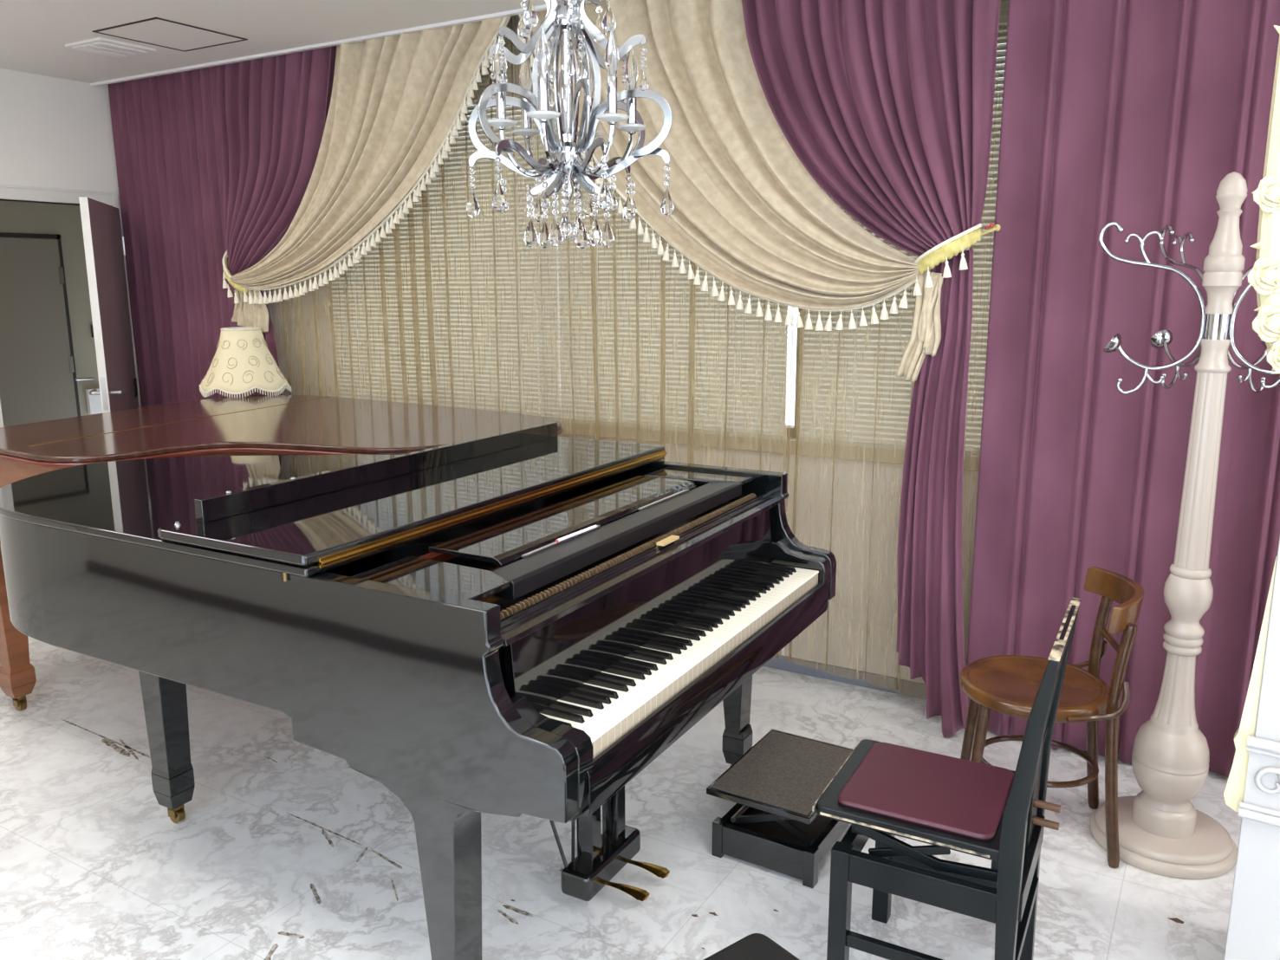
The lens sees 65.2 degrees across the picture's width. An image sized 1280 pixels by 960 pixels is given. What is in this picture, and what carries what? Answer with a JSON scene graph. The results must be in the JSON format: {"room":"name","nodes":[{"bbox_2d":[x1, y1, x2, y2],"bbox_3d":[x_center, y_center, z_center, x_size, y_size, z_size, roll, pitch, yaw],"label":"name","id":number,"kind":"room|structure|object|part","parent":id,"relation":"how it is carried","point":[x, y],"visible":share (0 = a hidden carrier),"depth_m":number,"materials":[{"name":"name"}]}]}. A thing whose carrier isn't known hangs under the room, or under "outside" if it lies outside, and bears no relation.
{"room":"music room","nodes":[
{"label":"music room","id":0,"kind":"room"},
{"bbox_2d":[0,201,99,415],"bbox_3d":[-3.522,-0.814,5.617,1.100,2.500,3.000,6,13,30],"label":"wall","id":1,"kind":"structure","parent":0,"point":[64,220],"depth_m":6.32,"materials":[{"name":"beige paint"}]},
{"bbox_2d":[0,232,94,427],"bbox_3d":[-3.789,-0.555,6.033,0.074,1.830,0.999,6,13,30],"label":"door","id":2,"kind":"structure","parent":1,"relation":"in","point":[38,380],"depth_m":6.12,"materials":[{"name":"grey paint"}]},
{"bbox_3d":[-3.551,-0.645,6.393,0.044,0.023,0.119,6,13,30],"label":"handle","id":3,"kind":"part","parent":2,"relation":"part of","materials":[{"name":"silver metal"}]},
{"bbox_2d":[90,324,94,337],"bbox_3d":[-3.525,-0.963,6.465,0.015,0.080,0.035,6,13,30],"label":"door latch","id":4,"kind":"object","parent":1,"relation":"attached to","point":[92,328],"visible":0.46,"depth_m":6.45,"materials":[{"name":"grey metal"}]},
{"bbox_2d":[85,388,102,414],"bbox_3d":[-3.501,-0.526,6.576,0.030,0.160,0.260,6,13,30],"label":"box","id":5,"kind":"object","parent":1,"relation":"attached to","point":[94,402],"visible":0.44,"depth_m":6.49,"materials":[{"name":"white paint"}]},
{"bbox_2d":[0,68,141,408],"bbox_3d":[-3.811,-0.590,3.969,0.100,2.705,4.150,6,13,30],"label":"wall","id":6,"kind":"structure","parent":0,"point":[55,133],"depth_m":5.09,"materials":[{"name":"white paint"}]},
{"bbox_2d":[0,184,118,427],"bbox_3d":[-3.053,-0.497,5.276,0.130,2.008,0.775,6,13,30],"label":"trim","id":7,"kind":"structure","parent":6,"relation":"attached to","point":[7,191],"depth_m":5.08,"materials":[{"name":"white"}]},
{"bbox_2d":[78,196,138,412],"bbox_3d":[-2.700,-0.444,5.199,0.164,1.923,0.771,-4,12,-17],"label":"open door","id":8,"kind":"structure","parent":6,"relation":"in","point":[104,244],"depth_m":4.97,"materials":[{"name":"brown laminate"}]},
{"bbox_3d":[-2.670,-0.430,4.906,0.149,0.019,0.067,9,15,39],"label":"door handle","id":9,"kind":"part","parent":8,"relation":"part of","materials":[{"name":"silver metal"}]},
{"bbox_3d":[-2.586,-0.415,4.831,0.020,0.160,0.002,-4,12,-17],"label":"latch plate","id":10,"kind":"part","parent":8,"relation":"part of","materials":[{"name":"silver metal"}]},
{"bbox_3d":[-2.560,-0.437,4.940,0.067,0.019,0.149,3,12,15],"label":"door handle","id":11,"kind":"part","parent":8,"relation":"part of","materials":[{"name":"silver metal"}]},
{"bbox_3d":[-2.774,-0.508,5.502,0.004,0.100,0.080,-4,12,-17],"label":"door closer plate","id":12,"kind":"part","parent":8,"relation":"part of","materials":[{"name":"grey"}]},
{"bbox_2d":[90,0,602,86],"bbox_3d":[0.819,-1.693,3.066,8.550,0.112,0.025,6,13,30],"label":"trim","id":13,"kind":"structure","parent":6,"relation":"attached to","point":[543,7],"depth_m":4.32,"materials":[{"name":"white paint"}]},
{"bbox_2d":[741,0,1000,737],"bbox_3d":[0.710,-0.444,3.375,0.929,2.613,0.148,6,13,30],"label":"drape","id":14,"kind":"object","parent":13,"relation":"hanging from","point":[886,105],"visible":0.99,"depth_m":3.24,"materials":[{"name":"purple fabric"}]},
{"bbox_2d":[896,223,1000,382],"bbox_3d":[0.974,-0.554,3.161,0.297,0.496,0.129,2,12,12],"label":"tieback","id":15,"kind":"object","parent":14,"relation":"attached to","point":[925,337],"visible":0.97,"depth_m":3.18,"materials":[{"name":"beige fabric"}]},
{"bbox_2d":[985,222,994,229],"bbox_3d":[1.085,-0.788,3.105,0.026,0.019,0.014,1,11,8],"label":"rose","id":16,"kind":"object","parent":15,"relation":"attached to","point":[990,225],"visible":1,"depth_m":3.10,"materials":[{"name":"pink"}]},
{"bbox_3d":[1.088,-0.777,3.118,0.098,0.041,0.019,-8,14,-36],"label":"hook cord","id":17,"kind":"part","parent":15,"relation":"part of","materials":[{"name":"gold metal"}]},
{"bbox_2d":[517,0,921,331],"bbox_3d":[0.216,-1.175,3.563,1.664,1.250,0.128,7,13,33],"label":"swag","id":18,"kind":"object","parent":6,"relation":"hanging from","point":[748,212],"visible":0.83,"depth_m":3.50,"materials":[{"name":"fabric"}]},
{"bbox_2d":[0,0,545,83],"bbox_3d":[-0.033,-1.451,1.653,8.750,0.170,4.400,6,13,30],"label":"ceiling","id":19,"kind":"structure","parent":0,"point":[35,34],"depth_m":4.01,"materials":[{"name":"white paint"}]},
{"bbox_2d":[64,37,155,58],"bbox_3d":[-2.328,-1.899,4.402,0.260,0.018,0.260,6,13,30],"label":"ceiling vent","id":20,"kind":"object","parent":19,"relation":"in","point":[99,45],"visible":1,"depth_m":4.37,"materials":[{"name":"white metal"}]},
{"bbox_2d":[92,17,247,51],"bbox_3d":[-1.964,-1.865,4.194,0.426,0.006,0.426,6,13,30],"label":"ceiling hatch","id":21,"kind":"object","parent":19,"relation":"attached to","point":[157,31],"visible":1,"depth_m":4.18,"materials":[{"name":"grey paint"}]},
{"bbox_2d":[107,65,244,407],"bbox_3d":[-2.409,-0.840,5.281,0.917,2.643,0.056,6,13,30],"label":"velvet curtain","id":22,"kind":"object","parent":19,"relation":"hanging from","point":[165,127],"visible":0.54,"depth_m":5.21,"materials":[{"name":"purple fabric"}]},
{"bbox_2d":[215,45,336,396],"bbox_3d":[-1.709,-0.745,4.812,0.852,2.570,0.133,6,13,30],"label":"drape","id":23,"kind":"object","parent":19,"relation":"hanging from","point":[273,111],"visible":0.48,"depth_m":4.68,"materials":[{"name":"purple fabric"}]},
{"bbox_2d":[222,249,268,331],"bbox_3d":[-1.953,-0.938,4.873,0.312,0.426,0.137,10,15,43],"label":"tieback","id":24,"kind":"object","parent":23,"relation":"attached to","point":[246,315],"visible":0.74,"depth_m":4.86,"materials":[{"name":"beige fabric"}]},
{"bbox_2d":[229,15,511,304],"bbox_3d":[-1.200,-1.365,4.374,1.680,1.188,0.125,6,13,27],"label":"swag","id":25,"kind":"object","parent":19,"relation":"hanging from","point":[396,101],"visible":0.98,"depth_m":4.30,"materials":[{"name":"fabric"}]},
{"bbox_2d":[466,0,674,248],"bbox_3d":[-0.165,-1.001,2.239,0.491,0.939,0.459,3,12,16],"label":"chandelier","id":26,"kind":"object","parent":19,"relation":"hanging from","point":[566,164],"visible":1,"depth_m":2.24,"materials":[{"name":"silver metal"}]},
{"bbox_3d":[-0.310,-0.928,2.216,0.033,0.098,0.032,3,12,16],"label":"candle bulb","id":27,"kind":"part","parent":26,"relation":"part of","materials":[{"name":"clear glass"}]},
{"bbox_3d":[-0.270,-0.957,2.357,0.033,0.098,0.032,3,12,16],"label":"candle bulb","id":28,"kind":"part","parent":26,"relation":"part of","materials":[{"name":"clear glass"}]},
{"bbox_3d":[-0.251,-0.739,2.269,0.134,0.099,0.011,-3,12,-14],"label":"candle arm","id":29,"kind":"part","parent":26,"relation":"part of","materials":[{"name":"silver metal"}]},
{"bbox_3d":[-0.226,-0.756,2.352,0.011,0.099,0.134,-11,16,-43],"label":"candle arm","id":30,"kind":"part","parent":26,"relation":"part of","materials":[{"name":"silver metal"}]},
{"bbox_3d":[-0.206,-0.908,2.110,0.033,0.098,0.032,3,12,16],"label":"candle bulb","id":31,"kind":"part","parent":26,"relation":"part of","materials":[{"name":"clear glass"}]},
{"bbox_3d":[-0.189,-0.727,2.207,0.011,0.099,0.134,3,12,16],"label":"candle arm","id":32,"kind":"part","parent":26,"relation":"part of","materials":[{"name":"silver metal"}]},
{"bbox_3d":[-0.124,-0.964,2.393,0.033,0.098,0.032,3,12,16],"label":"candle bulb","id":33,"kind":"part","parent":26,"relation":"part of","materials":[{"name":"clear glass"}]},
{"bbox_3d":[-0.103,-0.732,2.228,0.117,0.099,0.072,3,12,16],"label":"candle arm","id":34,"kind":"part","parent":26,"relation":"part of","materials":[{"name":"silver metal"}]},
{"bbox_3d":[-0.079,-0.748,2.311,0.117,0.099,0.072,3,12,16],"label":"candle arm","id":35,"kind":"part","parent":26,"relation":"part of","materials":[{"name":"silver metal"}]},
{"bbox_3d":[-0.061,-0.915,2.146,0.033,0.098,0.032,3,12,16],"label":"candle bulb","id":36,"kind":"part","parent":26,"relation":"part of","materials":[{"name":"clear glass"}]},
{"bbox_3d":[-0.020,-0.944,2.288,0.033,0.098,0.032,3,12,16],"label":"candle bulb","id":37,"kind":"part","parent":26,"relation":"part of","materials":[{"name":"clear glass"}]},
{"bbox_2d":[966,0,1279,778],"bbox_3d":[1.856,-0.360,2.833,1.678,2.651,0.098,6,13,27],"label":"velvet curtain","id":38,"kind":"object","parent":19,"relation":"hanging from","point":[1134,114],"visible":0.74,"depth_m":3.04,"materials":[{"name":"purple fabric"}]},
{"bbox_2d":[0,636,1241,959],"bbox_3d":[-0.671,1.114,2.555,10.250,0.101,4.400,6,13,30],"label":"floor","id":39,"kind":"structure","parent":0,"point":[282,849],"depth_m":2.71,"materials":[{"name":"stone"}]},
{"bbox_2d":[199,326,291,397],"bbox_3d":[-1.880,-0.067,4.849,0.410,1.327,0.409,6,13,30],"label":"lampshade","id":40,"kind":"object","parent":39,"relation":"on","point":[243,362],"visible":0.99,"depth_m":4.64,"materials":[{"name":"beige fabric"}]},
{"bbox_3d":[-1.881,-0.713,4.720,0.181,0.010,0.181,6,13,30],"label":"shade trim","id":41,"kind":"part","parent":40,"relation":"part of","materials":[{"name":"beige fabric"}]},
{"bbox_3d":[-1.881,-0.447,4.773,0.410,0.034,0.411,6,13,30],"label":"shade trim","id":42,"kind":"part","parent":40,"relation":"part of","materials":[{"name":"beige fabric"}]},
{"bbox_2d":[0,395,563,711],"bbox_3d":[-1.427,0.297,3.796,2.005,1.021,1.637,6,13,30],"label":"grand piano","id":43,"kind":"object","parent":39,"relation":"on","point":[277,425],"visible":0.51,"depth_m":3.58,"materials":[{"name":"brown wood"}]},
{"bbox_3d":[-2.274,0.467,3.599,0.112,0.650,0.112,6,13,30],"label":"leg","id":44,"kind":"part","parent":43,"relation":"part of","materials":[{"name":"brown wood"}]},
{"bbox_3d":[-1.381,-0.187,3.672,1.884,0.020,1.625,6,13,30],"label":"lid","id":45,"kind":"part","parent":43,"relation":"part of","materials":[{"name":"brown wood"}]},
{"bbox_3d":[-1.381,-0.171,3.675,1.896,0.016,1.637,6,13,30],"label":"lid moulding","id":46,"kind":"part","parent":43,"relation":"part of","materials":[{"name":"brown wood"}]},
{"bbox_2d":[0,436,836,959],"bbox_3d":[-0.653,0.479,2.816,2.011,1.042,1.463,6,13,29],"label":"grand piano","id":47,"kind":"object","parent":39,"relation":"on","point":[430,632],"depth_m":2.14,"materials":[{"name":"black paint"}]},
{"bbox_3d":[-1.347,0.621,2.838,0.094,0.640,0.094,6,13,29],"label":"leg","id":48,"kind":"part","parent":47,"relation":"part of","materials":[{"name":"black paint"}]},
{"bbox_3d":[-0.980,0.092,2.120,0.012,0.009,0.012,6,13,29],"label":"lid knob","id":49,"kind":"part","parent":47,"relation":"part of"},
{"bbox_3d":[-0.904,-0.015,2.859,1.439,0.019,1.457,6,13,29],"label":"lid","id":50,"kind":"part","parent":47,"relation":"part of","materials":[{"name":"black paint"}]},
{"bbox_2d":[194,422,557,523],"bbox_3d":[-0.614,-0.052,2.723,0.025,0.055,1.360,6,13,29],"label":"board","id":51,"kind":"object","parent":47,"relation":"on","point":[229,503],"visible":1,"depth_m":2.52,"materials":[{"name":"black paint"}]},
{"bbox_3d":[-0.471,0.007,2.617,0.448,0.021,1.463,6,13,29],"label":"folded lid","id":52,"kind":"part","parent":47,"relation":"part of","materials":[{"name":"black paint"}]},
{"bbox_3d":[-0.182,0.191,2.488,0.230,0.015,1.335,6,13,29],"label":"iron plate","id":53,"kind":"part","parent":47,"relation":"part of","materials":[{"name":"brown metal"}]},
{"bbox_2d":[555,525,597,542],"bbox_3d":[-0.144,0.121,2.248,0.007,0.008,0.161,6,13,30],"label":"pencil","id":54,"kind":"object","parent":47,"relation":"on","point":[594,526],"visible":1,"depth_m":2.24,"materials":[{"name":"white paint"}]},
{"bbox_3d":[-0.129,0.721,2.486,0.047,0.495,0.044,6,13,29],"label":"lyre post","id":55,"kind":"part","parent":47,"relation":"part of","materials":[{"name":"black paint"}]},
{"bbox_3d":[-0.069,0.700,2.591,0.047,0.495,0.044,6,13,29],"label":"lyre post","id":56,"kind":"part","parent":47,"relation":"part of","materials":[{"name":"black paint"}]},
{"bbox_3d":[-0.015,0.115,2.407,0.090,0.042,1.095,6,13,29],"label":"desk rail","id":57,"kind":"part","parent":47,"relation":"part of","materials":[{"name":"black wood"}]},
{"bbox_3d":[0.071,0.165,2.339,0.050,0.032,1.341,6,13,29],"label":"name rail","id":58,"kind":"part","parent":47,"relation":"part of","materials":[{"name":"black paint"}]},
{"bbox_2d":[656,535,679,545],"bbox_3d":[0.066,0.142,2.352,0.020,0.007,0.080,6,13,29],"label":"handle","id":59,"kind":"object","parent":47,"relation":"on","point":[668,540],"visible":1,"depth_m":2.34,"materials":[{"name":"gold"}]},
{"bbox_2d":[643,467,754,485],"bbox_3d":[0.173,-0.008,2.947,0.295,0.013,0.144,6,13,29],"label":"shelf","id":60,"kind":"object","parent":47,"relation":"attached to","point":[713,476],"depth_m":2.94,"materials":[{"name":"black paint"}]},
{"bbox_2d":[703,933,799,959],"bbox_3d":[0.106,1.041,1.478,0.500,0.460,0.330,-9,14,-37],"label":"stool","id":61,"kind":"object","parent":39,"relation":"on","point":[755,946],"visible":1,"depth_m":1.64,"materials":[{"name":"black"}]},
{"bbox_2d":[706,729,853,888],"bbox_3d":[0.425,0.906,2.822,0.315,0.198,0.430,7,13,31],"label":"footstool","id":62,"kind":"object","parent":39,"relation":"on","point":[774,787],"visible":0.83,"depth_m":2.71,"materials":[{"name":"black paint"}]},
{"bbox_3d":[0.316,0.927,2.879,0.018,0.055,0.336,7,13,31],"label":"rail","id":63,"kind":"part","parent":62,"relation":"part of","materials":[{"name":"black metal"}]},
{"bbox_3d":[0.332,0.904,2.856,0.014,0.014,0.300,7,13,31],"label":"pivot rod","id":64,"kind":"part","parent":62,"relation":"part of","materials":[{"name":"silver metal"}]},
{"bbox_3d":[0.326,0.985,2.660,0.240,0.083,0.022,7,13,31],"label":"rail","id":65,"kind":"part","parent":62,"relation":"part of","materials":[{"name":"black paint"}]},
{"bbox_3d":[0.424,0.973,2.815,0.245,0.010,0.345,7,13,31],"label":"panel","id":66,"kind":"part","parent":62,"relation":"part of","materials":[{"name":"black wood"}]},
{"bbox_3d":[0.539,0.954,2.744,0.018,0.055,0.336,7,13,31],"label":"rail","id":67,"kind":"part","parent":62,"relation":"part of","materials":[{"name":"black paint"}]},
{"bbox_2d":[812,597,1081,959],"bbox_3d":[0.647,0.694,2.147,0.458,0.876,0.400,6,13,28],"label":"chair","id":68,"kind":"object","parent":39,"relation":"on","point":[884,790],"visible":1,"depth_m":2.06,"materials":[{"name":"black paint"}]},
{"bbox_3d":[0.421,0.952,2.116,0.038,0.385,0.038,6,13,28],"label":"leg","id":69,"kind":"part","parent":68,"relation":"part of","materials":[{"name":"black paint"}]},
{"bbox_3d":[0.506,0.767,2.241,0.024,0.062,0.322,6,13,28],"label":"rail","id":70,"kind":"part","parent":68,"relation":"part of","materials":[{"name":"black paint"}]},
{"bbox_3d":[0.593,0.889,2.426,0.038,0.385,0.038,6,13,28],"label":"leg","id":71,"kind":"part","parent":68,"relation":"part of","materials":[{"name":"black paint"}]},
{"bbox_3d":[0.548,0.757,2.041,0.165,0.071,0.010,6,13,28],"label":"lift arm","id":72,"kind":"part","parent":68,"relation":"part of","materials":[{"name":"black paint"}]},
{"bbox_3d":[0.572,0.814,2.004,0.312,0.062,0.024,6,13,28],"label":"rail","id":73,"kind":"part","parent":68,"relation":"part of","materials":[{"name":"black paint"}]},
{"bbox_3d":[0.578,0.753,2.023,0.293,0.061,0.012,6,13,28],"label":"lift arm","id":74,"kind":"part","parent":68,"relation":"part of","materials":[{"name":"black paint"}]},
{"bbox_3d":[0.722,0.744,1.903,0.077,0.873,0.034,6,13,28],"label":"post","id":75,"kind":"part","parent":68,"relation":"part of","materials":[{"name":"black paint"}]},
{"bbox_3d":[0.805,0.798,2.079,0.024,0.062,0.326,6,13,28],"label":"rail","id":76,"kind":"part","parent":68,"relation":"part of","materials":[{"name":"black paint"}]},
{"bbox_3d":[0.831,0.662,2.120,0.019,0.190,0.120,6,13,28],"label":"ratchet plate","id":77,"kind":"part","parent":68,"relation":"part of","materials":[{"name":"black paint"}]},
{"bbox_3d":[0.799,0.571,2.037,0.023,0.040,0.326,6,13,28],"label":"rail","id":78,"kind":"part","parent":68,"relation":"part of","materials":[{"name":"black paint"}]},
{"bbox_3d":[0.894,0.682,2.213,0.077,0.873,0.034,6,13,28],"label":"post","id":79,"kind":"part","parent":68,"relation":"part of","materials":[{"name":"black paint"}]},
{"bbox_3d":[0.828,0.323,1.969,0.026,0.072,0.338,6,13,28],"label":"rail","id":80,"kind":"part","parent":68,"relation":"part of","materials":[{"name":"black paint"}]},
{"bbox_2d":[959,566,1144,868],"bbox_3d":[1.126,0.634,2.801,0.450,0.734,0.406,3,12,15],"label":"bentwood chair","id":81,"kind":"object","parent":39,"relation":"on","point":[1006,685],"visible":0.9,"depth_m":2.73,"materials":[{"name":"brown wood"}]},
{"bbox_3d":[0.991,0.759,2.998,0.031,0.410,0.066,-10,15,-41],"label":"leg","id":82,"kind":"part","parent":81,"relation":"part of","materials":[{"name":"brown wood"}]},
{"bbox_3d":[0.924,0.808,2.756,0.066,0.410,0.031,-4,12,-18],"label":"leg","id":83,"kind":"part","parent":81,"relation":"part of","materials":[{"name":"brown wood"}]},
{"bbox_3d":[1.102,0.569,2.795,0.356,0.015,0.356,3,12,15],"label":"seat panel","id":84,"kind":"part","parent":81,"relation":"part of","materials":[{"name":"brown wood"}]},
{"bbox_3d":[1.328,0.642,2.907,0.066,0.676,0.032,0,11,0],"label":"leg","id":85,"kind":"part","parent":81,"relation":"part of","materials":[{"name":"brown wood"}]},
{"bbox_3d":[1.288,0.320,2.694,0.113,0.076,0.385,3,12,15],"label":"crest rail","id":86,"kind":"part","parent":81,"relation":"part of","materials":[{"name":"brown wood"}]},
{"bbox_3d":[1.249,0.699,2.620,0.066,0.676,0.032,6,13,29],"label":"leg","id":87,"kind":"part","parent":81,"relation":"part of","materials":[{"name":"brown wood"}]},
{"bbox_2d":[1089,171,1279,879],"bbox_3d":[1.466,0.124,2.640,0.576,1.797,0.432,6,13,30],"label":"coat stand","id":88,"kind":"object","parent":39,"relation":"on","point":[1161,832],"visible":0.95,"depth_m":2.62,"materials":[{"name":"beige wood"}]},
{"bbox_3d":[1.450,-0.315,2.527,0.082,0.083,0.082,6,13,30],"label":"collar seat","id":89,"kind":"part","parent":88,"relation":"part of","materials":[{"name":"beige wood"}]},
{"bbox_2d":[1223,536,1279,959],"bbox_3d":[1.645,0.552,1.890,0.896,1.250,0.425,8,14,34],"label":"dresser","id":90,"kind":"object","parent":39,"relation":"on","point":[1252,787],"visible":1,"depth_m":1.97,"materials":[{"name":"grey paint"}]},
{"bbox_3d":[1.541,0.704,1.744,0.861,0.022,0.021,8,14,34],"label":"moulding","id":91,"kind":"part","parent":90,"relation":"part of","materials":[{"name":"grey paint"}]},
{"bbox_3d":[1.541,0.689,1.741,0.861,0.012,0.011,8,14,34],"label":"moulding","id":92,"kind":"part","parent":90,"relation":"part of","materials":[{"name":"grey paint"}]},
{"bbox_3d":[1.541,0.572,1.718,0.861,0.012,0.011,8,14,34],"label":"moulding","id":93,"kind":"part","parent":90,"relation":"part of","materials":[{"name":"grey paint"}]},
{"bbox_3d":[1.541,0.557,1.715,0.861,0.022,0.021,8,14,34],"label":"moulding","id":94,"kind":"part","parent":90,"relation":"part of","materials":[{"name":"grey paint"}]},
{"bbox_2d":[1247,25,1279,373],"bbox_3d":[1.381,-0.605,1.630,0.637,1.123,0.079,8,14,34],"label":"mirror","id":95,"kind":"object","parent":90,"relation":"on","point":[1264,276],"visible":1,"depth_m":1.81,"materials":[{"name":"cream painted frame"},{"name":"mirror glass"}]},
{"bbox_3d":[1.385,-0.620,1.634,0.608,1.048,0.065,8,14,34],"label":"frame","id":96,"kind":"part","parent":95,"relation":"part of","materials":[{"name":"beige"}]},
{"bbox_2d":[261,1,1006,683],"bbox_3d":[0.998,-0.528,3.598,8.750,2.705,0.120,6,13,30],"label":"wall","id":97,"kind":"structure","parent":0,"point":[849,510],"depth_m":3.85,"materials":[{"name":"beige paint"}]},
{"bbox_2d":[466,29,1004,471],"bbox_3d":[0.100,-0.883,4.035,3.860,1.465,0.120,6,13,30],"label":"window","id":98,"kind":"structure","parent":97,"relation":"in","point":[786,446],"depth_m":3.88,"materials":[{"name":"beige wood"}]},
{"bbox_2d":[327,30,560,421],"bbox_3d":[-0.935,-1.102,4.502,1.370,1.593,0.048,6,13,30],"label":"blind","id":99,"kind":"object","parent":98,"relation":"attached to","point":[451,308],"visible":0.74,"depth_m":4.47,"materials":[{"name":"beige"}]},
{"bbox_3d":[-1.365,-1.132,4.742,0.003,1.545,0.003,6,13,30],"label":"ladder cord","id":100,"kind":"part","parent":99,"relation":"part of","materials":[{"name":"beige fabric"}]},
{"bbox_3d":[-0.942,-1.084,4.494,0.003,1.545,0.003,6,13,30],"label":"ladder cord","id":101,"kind":"part","parent":99,"relation":"part of","materials":[{"name":"beige fabric"}]},
{"bbox_3d":[-0.935,-1.864,4.354,1.370,0.040,0.040,6,13,30],"label":"head rail","id":102,"kind":"part","parent":99,"relation":"part of","materials":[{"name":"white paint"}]},
{"bbox_3d":[-0.518,-1.036,4.247,0.003,1.545,0.003,6,13,30],"label":"ladder cord","id":103,"kind":"part","parent":99,"relation":"part of","materials":[{"name":"beige fabric"}]},
{"bbox_3d":[-0.438,-0.866,4.225,0.008,1.188,0.007,6,13,30],"label":"bead chain","id":104,"kind":"part","parent":99,"relation":"part of","materials":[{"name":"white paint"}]},
{"bbox_3d":[-0.931,-0.331,4.659,1.370,0.018,0.026,6,13,30],"label":"rail","id":105,"kind":"part","parent":99,"relation":"part of","materials":[{"name":"beige wood"}]},
{"bbox_2d":[554,118,788,440],"bbox_3d":[0.101,-0.984,3.898,1.038,1.593,0.048,6,13,30],"label":"blind","id":106,"kind":"object","parent":98,"relation":"attached to","point":[641,344],"visible":0.4,"depth_m":4.00,"materials":[{"name":"beige wood"}]},
{"bbox_3d":[-0.174,-0.997,4.046,0.003,1.545,0.003,6,13,30],"label":"ladder cord","id":107,"kind":"part","parent":106,"relation":"part of","materials":[{"name":"beige fabric"}]},
{"bbox_3d":[0.104,-0.213,4.055,1.038,0.018,0.026,6,13,30],"label":"rail","id":108,"kind":"part","parent":106,"relation":"part of","materials":[{"name":"beige"}]},
{"bbox_3d":[0.361,-0.936,3.734,0.003,1.545,0.003,6,13,30],"label":"ladder cord","id":109,"kind":"part","parent":106,"relation":"part of","materials":[{"name":"beige fabric"}]},
{"bbox_3d":[0.474,-0.762,3.692,0.008,1.188,0.007,6,13,30],"label":"bead chain","id":110,"kind":"part","parent":106,"relation":"part of","materials":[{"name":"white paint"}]},
{"bbox_3d":[0.087,-0.187,4.148,3.860,0.055,0.060,6,13,30],"label":"sill","id":111,"kind":"part","parent":98,"relation":"part of","materials":[{"name":"beige wood"}]},
{"bbox_2d":[796,0,1008,456],"bbox_3d":[1.059,-0.875,3.339,1.092,1.593,0.048,6,13,30],"label":"blind","id":112,"kind":"object","parent":98,"relation":"attached to","point":[850,392],"visible":0.03,"depth_m":3.57,"materials":[{"name":"beige woven bamboo"}]},
{"bbox_3d":[0.770,-0.889,3.495,0.003,1.545,0.003,6,13,30],"label":"ladder cord","id":113,"kind":"part","parent":112,"relation":"part of","materials":[{"name":"beige fabric"}]},
{"bbox_3d":[1.063,-0.104,3.496,1.092,0.018,0.026,6,13,30],"label":"rail","id":114,"kind":"part","parent":112,"relation":"part of","materials":[{"name":"beige wood"}]},
{"bbox_2d":[762,654,926,700],"bbox_3d":[0.967,0.781,3.802,8.550,0.058,0.012,6,13,30],"label":"baseboard","id":115,"kind":"structure","parent":97,"relation":"attached to","point":[874,681],"depth_m":3.88,"materials":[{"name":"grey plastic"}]},
{"bbox_2d":[1103,332,1121,353],"bbox_3d":[1.229,-0.356,2.603,0.043,0.054,0.059,6,13,30],"label":"knob","id":116,"kind":"object","parent":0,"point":[1114,344],"depth_m":2.59,"materials":[{"name":"silver metal"}]},
{"bbox_2d":[1150,330,1173,349],"bbox_3d":[1.435,-0.387,2.754,0.055,0.054,0.048,6,13,30],"label":"knob","id":117,"kind":"object","parent":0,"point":[1162,339],"depth_m":2.74,"materials":[{"name":"silver metal"}]}
]}

